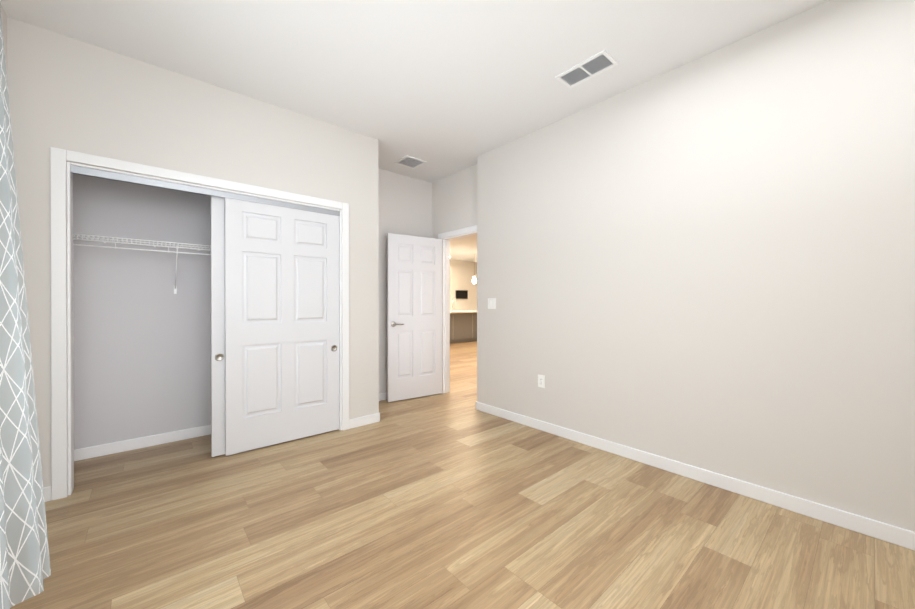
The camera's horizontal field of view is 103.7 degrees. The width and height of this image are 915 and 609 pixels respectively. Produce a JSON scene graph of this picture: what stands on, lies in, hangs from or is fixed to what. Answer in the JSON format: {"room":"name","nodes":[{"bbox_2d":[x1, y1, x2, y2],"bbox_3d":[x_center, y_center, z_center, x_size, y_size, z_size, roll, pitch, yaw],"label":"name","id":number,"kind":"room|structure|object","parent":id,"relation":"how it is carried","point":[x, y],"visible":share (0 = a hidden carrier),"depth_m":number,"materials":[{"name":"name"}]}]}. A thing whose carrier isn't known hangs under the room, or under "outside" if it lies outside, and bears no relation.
{"room":"empty bedroom","nodes":[
{"label":"empty bedroom","id":0,"kind":"room"},
{"bbox_2d":[0,3,6,73],"bbox_3d":[-1.318,-0.229,0.514,0.115,2.840,5.620,0,0,-41],"label":"wall","id":1,"kind":"structure","parent":0,"point":[4,20],"depth_m":2.02,"materials":[{"name":"white paint"}]},
{"bbox_2d":[7,17,378,495],"bbox_3d":[-1.729,-0.237,2.886,2.370,2.840,0.115,0,0,-41],"label":"wall","id":2,"kind":"structure","parent":0,"point":[68,93],"depth_m":2.51,"materials":[{"name":"white paint"}]},
{"bbox_2d":[50,147,348,500],"bbox_3d":[-1.781,0.116,2.831,1.887,2.135,0.133,0,0,-41],"label":"trim","id":3,"kind":"structure","parent":2,"relation":"attached to","point":[62,349],"depth_m":2.23,"materials":[{"name":"white paint"}]},
{"bbox_2d":[71,165,339,215],"bbox_3d":[-1.786,-0.848,2.833,1.725,0.045,0.088,0,0,-41],"label":"track rail","id":4,"kind":"object","parent":2,"relation":"attached to","point":[84,171],"visible":0.94,"depth_m":2.62,"materials":[{"name":"silver metal"}]},
{"bbox_2d":[211,195,224,456],"bbox_3d":[-1.554,0.156,3.061,0.905,2.030,0.039,0,0,-41],"label":"closet door","id":5,"kind":"structure","parent":2,"relation":"in","point":[217,328],"depth_m":2.78,"materials":[{"name":"white paint"}]},
{"bbox_2d":[224,197,338,455],"bbox_3d":[-1.462,0.155,3.085,0.905,2.030,0.039,0,0,-41],"label":"closet door","id":6,"kind":"structure","parent":2,"relation":"in","point":[281,324],"depth_m":3.04,"materials":[{"name":"white paint"}]},
{"bbox_2d":[349,413,379,428],"bbox_3d":[-0.911,1.137,3.514,0.318,0.088,0.014,0,0,-41],"label":"baseboard","id":7,"kind":"structure","parent":2,"relation":"attached to","point":[369,419],"depth_m":3.51,"materials":[{"name":"white paint"}]},
{"bbox_2d":[73,168,431,449],"bbox_3d":[-1.687,-0.240,3.835,3.675,2.840,0.115,0,0,-41],"label":"wall","id":8,"kind":"structure","parent":0,"point":[142,349],"depth_m":2.99,"materials":[{"name":"grey paint"}]},
{"bbox_2d":[73,234,210,293],"bbox_3d":[-2.084,-0.297,3.208,2.245,0.408,0.313,0,0,-41],"label":"wire closet shelf","id":9,"kind":"object","parent":8,"relation":"attached to","point":[177,247],"visible":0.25,"depth_m":2.79,"materials":[{"name":"white metal"}]},
{"bbox_2d":[74,425,210,460],"bbox_3d":[-1.998,1.139,3.114,2.255,0.088,0.575,0,0,-41],"label":"baseboard","id":10,"kind":"structure","parent":8,"relation":"attached to","point":[120,446],"depth_m":2.95,"materials":[{"name":"white paint"}]},
{"bbox_2d":[379,392,386,400],"bbox_3d":[-0.793,1.134,4.529,1.190,0.088,0.014,0,0,-41],"label":"baseboard","id":11,"kind":"structure","parent":8,"relation":"attached to","point":[382,396],"depth_m":4.41,"materials":[{"name":"white paint"}]},
{"bbox_2d":[0,0,828,261],"bbox_3d":[0.213,-1.725,8.281,12.605,0.100,15.365,0,0,-41],"label":"ceiling","id":12,"kind":"structure","parent":0,"point":[444,88],"depth_m":2.33,"materials":[{"name":"white paint"}]},
{"bbox_2d":[394,155,426,168],"bbox_3d":[-0.549,-1.656,4.185,0.270,0.010,0.270,0,0,-41],"label":"ceiling vent","id":13,"kind":"object","parent":12,"relation":"in","point":[409,161],"visible":1,"depth_m":4.18,"materials":[{"name":"white metal"}]},
{"bbox_2d":[555,50,618,88],"bbox_3d":[0.907,-1.651,2.535,0.200,0.010,0.370,0,0,-41],"label":"ceiling vent","id":14,"kind":"object","parent":12,"relation":"in","point":[590,67],"visible":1,"depth_m":2.52,"materials":[{"name":"white metal"}]},
{"bbox_2d":[432,164,476,238],"bbox_3d":[0.037,-0.242,4.564,0.115,2.840,1.040,0,0,-41],"label":"wall","id":15,"kind":"structure","parent":0,"point":[454,201],"depth_m":4.54,"materials":[{"name":"white paint"}]},
{"bbox_2d":[387,233,441,401],"bbox_3d":[-0.521,0.156,4.519,0.765,2.020,0.156,0,0,-34],"label":"door leaf","id":16,"kind":"structure","parent":15,"relation":"in","point":[414,316],"depth_m":4.49,"materials":[{"name":"white paint"}]},
{"bbox_2d":[438,225,476,392],"bbox_3d":[0.089,0.120,4.505,0.151,2.115,0.890,0,0,-41],"label":"door frame","id":17,"kind":"structure","parent":15,"relation":"attached to","point":[463,232],"depth_m":4.76,"materials":[{"name":"white paint"}]},
{"bbox_2d":[10,341,914,608],"bbox_3d":[0.213,1.215,8.290,12.605,0.100,15.365,0,0,-41],"label":"floor","id":18,"kind":"structure","parent":0,"point":[453,498],"depth_m":1.87,"materials":[{"name":"brown wood"}]},
{"bbox_2d":[450,314,476,342],"bbox_3d":[-0.047,0.705,11.343,4.200,0.900,0.905,0,0,-41],"label":"kitchen island","id":19,"kind":"object","parent":18,"relation":"on","point":[463,326],"depth_m":10.95,"materials":[{"name":"brown wood"}]},
{"bbox_2d":[450,310,476,313],"bbox_3d":[-0.033,0.235,11.325,4.400,0.040,1.110,0,0,-41],"label":"island countertop","id":20,"kind":"structure","parent":19,"relation":"on","point":[451,312],"depth_m":11.05,"materials":[{"name":"white stone"}]},
{"bbox_2d":[450,260,476,309],"bbox_3d":[-1.195,-0.270,12.807,8.815,2.840,0.115,0,0,-41],"label":"wall","id":21,"kind":"structure","parent":0,"point":[463,274],"depth_m":13.97,"materials":[{"name":"beige paint"}]},
{"bbox_2d":[455,290,467,298],"bbox_3d":[0.156,-0.383,13.870,0.620,0.340,0.047,0,0,-41],"label":"tv","id":22,"kind":"object","parent":21,"relation":"attached to","point":[461,294],"visible":0.96,"depth_m":13.84,"materials":[{"name":"plastic"}]},
{"bbox_2d":[477,0,914,531],"bbox_3d":[1.744,-0.235,2.478,0.265,2.840,4.350,0,0,-41],"label":"wall","id":23,"kind":"structure","parent":0,"point":[706,262],"depth_m":2.26,"materials":[{"name":"white paint"}]},
{"bbox_2d":[488,298,495,308],"bbox_3d":[0.367,-0.010,3.859,0.010,0.116,0.116,0,0,-41],"label":"switch plate","id":24,"kind":"object","parent":23,"relation":"attached to","point":[491,303],"visible":1,"depth_m":3.85,"materials":[{"name":"white plastic"}]},
{"bbox_2d":[538,374,544,387],"bbox_3d":[0.786,0.722,3.378,0.008,0.116,0.072,0,0,-41],"label":"electrical outlet plate","id":25,"kind":"object","parent":23,"relation":"attached to","point":[541,380],"visible":1,"depth_m":3.37,"materials":[{"name":"white plastic"}]},
{"bbox_2d":[475,401,914,550],"bbox_3d":[1.634,1.141,2.396,0.014,0.088,4.364,0,0,-41],"label":"baseboard","id":26,"kind":"structure","parent":23,"relation":"attached to","point":[896,535],"depth_m":2.25,"materials":[{"name":"white paint"}]},
{"bbox_3d":[-1.540,-1.642,0.926,0.028,0.016,2.310,0,0,-41],"label":"track rail","id":27,"kind":"object","parent":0,"visible":0},
{"bbox_2d":[0,9,50,608],"bbox_3d":[-1.463,-0.232,1.018,0.249,2.802,2.142,0,0,-41],"label":"curtain","id":28,"kind":"object","parent":27,"relation":"hanging from","point":[25,570],"visible":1,"depth_m":1.48,"materials":[{"name":"fabric"}]}
]}

